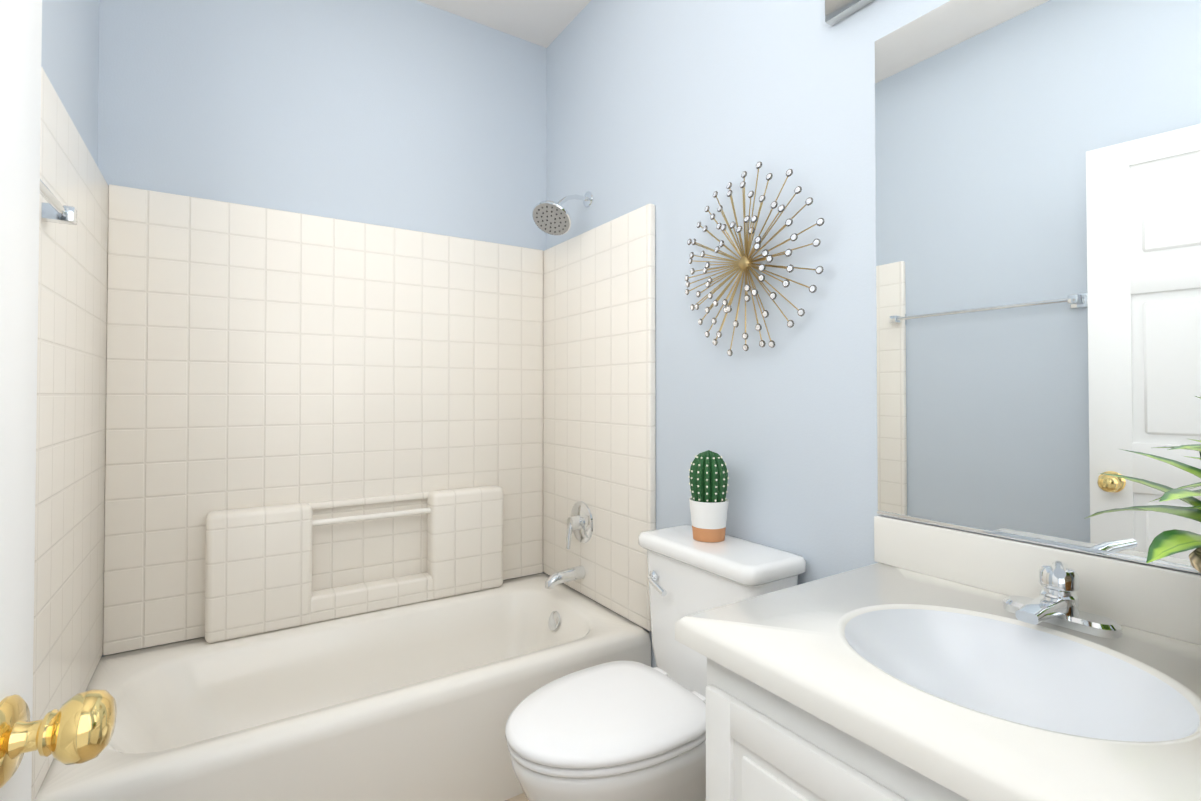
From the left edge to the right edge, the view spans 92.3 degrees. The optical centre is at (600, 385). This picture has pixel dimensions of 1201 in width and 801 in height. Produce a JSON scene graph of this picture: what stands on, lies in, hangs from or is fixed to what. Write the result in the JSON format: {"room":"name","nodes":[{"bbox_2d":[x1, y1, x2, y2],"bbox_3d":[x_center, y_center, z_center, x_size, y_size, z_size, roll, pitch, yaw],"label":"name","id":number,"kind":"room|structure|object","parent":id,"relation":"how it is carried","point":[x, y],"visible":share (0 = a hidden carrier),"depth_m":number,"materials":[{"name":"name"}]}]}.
{"room":"bathroom","nodes":[
{"label":"bathroom","id":0,"kind":"room"},
{"bbox_2d":[41,0,99,165],"bbox_3d":[-0.927,-0.198,0.722,0.100,2.755,2.650,1,-1,-33],"label":"wall","id":1,"kind":"structure","parent":0,"point":[70,51],"depth_m":1.52,"materials":[{"name":"paint"}]},
{"bbox_2d":[0,0,116,800],"bbox_3d":[-0.369,0.145,0.211,0.216,2.030,0.806,1,-1,-33],"label":"door","id":2,"kind":"structure","parent":1,"relation":"in","point":[78,728],"depth_m":0.53,"materials":[{"name":"white paint"}]},
{"bbox_2d":[40,179,76,224],"bbox_3d":[-0.905,-0.349,0.855,0.078,0.056,0.761,1,-1,-33],"label":"towel rail","id":3,"kind":"object","parent":1,"relation":"attached to","point":[54,210],"visible":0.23,"depth_m":1.14,"materials":[{"name":"silver metal"}]},
{"bbox_2d":[31,67,108,800],"bbox_3d":[-1.323,0.096,1.445,0.030,1.443,0.800,1,-1,-33],"label":"wall","id":4,"kind":"structure","parent":1,"relation":"attached to","point":[70,472],"depth_m":1.34,"materials":[{"name":"tile"}]},
{"bbox_2d":[98,0,546,657],"bbox_3d":[-0.928,-0.177,2.244,1.560,2.755,0.100,1,-1,-33],"label":"wall","id":5,"kind":"structure","parent":0,"point":[412,114],"depth_m":2.15,"materials":[{"name":"paint"}]},
{"bbox_2d":[103,184,542,654],"bbox_3d":[-0.892,0.106,2.185,1.500,1.443,0.030,1,-1,-33],"label":"wall","id":6,"kind":"structure","parent":5,"relation":"attached to","point":[258,356],"depth_m":2.06,"materials":[{"name":"tile"}]},
{"bbox_2d":[205,485,502,642],"bbox_3d":[-0.847,0.621,2.140,1.021,0.413,0.087,1,-1,-33],"label":"shower shelf","id":7,"kind":"object","parent":6,"relation":"attached to","point":[258,570],"visible":1,"depth_m":1.99,"materials":[{"name":"tile"}]},
{"bbox_2d":[417,0,590,47],"bbox_3d":[-0.232,-1.619,1.196,1.760,0.100,2.650,1,-1,-33],"label":"ceiling","id":8,"kind":"structure","parent":0,"point":[544,23],"depth_m":2.41,"materials":[{"name":"white paint"}]},
{"bbox_2d":[505,793,528,800],"bbox_3d":[-0.232,1.235,1.155,1.760,0.100,2.650,1,-1,-33],"label":"floor","id":9,"kind":"structure","parent":0,"point":[521,797],"depth_m":1.67,"materials":[{"name":"tile"}]},
{"bbox_2d":[34,573,650,800],"bbox_3d":[-0.687,1.010,1.857,1.556,0.370,0.778,1,-1,-33],"label":"bathtub","id":10,"kind":"object","parent":9,"relation":"on","point":[419,701],"visible":0.81,"depth_m":1.67,"materials":[{"name":"white ceramic"}]},
{"bbox_2d":[505,525,805,800],"bbox_3d":[0.105,0.805,1.417,0.706,0.768,0.446,1,-1,-33],"label":"toilet","id":11,"kind":"object","parent":9,"relation":"on","point":[622,731],"visible":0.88,"depth_m":1.33,"materials":[{"name":"white ceramic"}]},
{"bbox_2d":[688,450,728,541],"bbox_3d":[0.300,0.300,1.599,0.110,0.244,0.111,1,-1,-33],"label":"cactus","id":12,"kind":"object","parent":11,"relation":"on","point":[708,483],"visible":1,"depth_m":1.56,"materials":[{"name":"green plant"}]},
{"bbox_2d":[675,515,1200,800],"bbox_3d":[0.605,0.727,0.760,0.592,0.906,0.854,1,-1,-33],"label":"bathroom vanity","id":13,"kind":"object","parent":9,"relation":"on","point":[922,662],"visible":1,"depth_m":0.85,"materials":[{"name":"white"}]},
{"bbox_2d":[1003,560,1121,638],"bbox_3d":[0.708,0.329,0.915,0.147,0.106,0.156,1,-1,-33],"label":"faucet","id":14,"kind":"object","parent":13,"relation":"on","point":[1055,614],"depth_m":0.91,"materials":[{"name":"silver metal"}]},
{"bbox_2d":[1084,396,1200,572],"bbox_3d":[0.773,0.175,0.633,0.424,0.404,0.415,1,-1,-33],"label":"plant","id":15,"kind":"object","parent":13,"relation":"on","point":[1167,543],"visible":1,"depth_m":0.70,"materials":[{"name":"green plant"}]},
{"bbox_2d":[546,0,1200,667],"bbox_3d":[0.464,-0.186,1.629,0.100,2.755,2.650,1,-1,-33],"label":"wall","id":16,"kind":"structure","parent":0,"point":[676,112],"depth_m":1.60,"materials":[{"name":"paint"}]},
{"bbox_2d":[532,191,592,234],"bbox_3d":[-0.136,-0.686,2.229,0.255,0.199,0.150,1,-1,-33],"label":"shower head","id":17,"kind":"object","parent":16,"relation":"attached to","point":[552,217],"visible":1,"depth_m":2.20},
{"bbox_2d":[543,204,655,630],"bbox_3d":[-0.041,0.107,2.280,0.030,1.443,0.800,1,-1,-33],"label":"wall","id":18,"kind":"structure","parent":16,"relation":"attached to","point":[599,401],"depth_m":2.17,"materials":[{"name":"tile"}]},
{"bbox_2d":[545,565,584,588],"bbox_3d":[-0.142,0.745,2.247,0.164,0.064,0.052,1,-1,-33],"label":"tub spout","id":19,"kind":"object","parent":18,"relation":"attached to","point":[566,575],"visible":1,"depth_m":2.23,"materials":[{"name":"silver metal"}]},
{"bbox_2d":[566,501,592,548],"bbox_3d":[-0.105,0.548,2.274,0.077,0.178,0.164,1,-1,-33],"label":"tub valve","id":20,"kind":"object","parent":18,"relation":"attached to","point":[580,522],"visible":1,"depth_m":2.26,"materials":[{"name":"silver metal"}]},
{"bbox_2d":[685,162,823,355],"bbox_3d":[0.378,-0.339,1.560,0.092,0.509,0.497,1,-1,-33],"label":"wall art","id":21,"kind":"object","parent":16,"relation":"attached to","point":[745,263],"visible":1,"depth_m":1.55,"materials":[{"name":"gold metal"}]},
{"bbox_2d":[825,0,874,25],"bbox_3d":[0.742,-0.930,0.991,0.140,0.114,0.880,1,-1,-33],"label":"sconce","id":22,"kind":"object","parent":16,"relation":"attached to","point":[837,11],"visible":0.96,"depth_m":1.35,"materials":[{"name":"silver metal"}]},
{"bbox_2d":[875,0,1200,573],"bbox_3d":[0.850,-0.250,0.934,0.010,1.060,0.852,1,-1,-33],"label":"mirror","id":23,"kind":"object","parent":16,"relation":"attached to","point":[1038,233],"visible":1,"depth_m":1.03,"materials":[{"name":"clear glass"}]}
]}

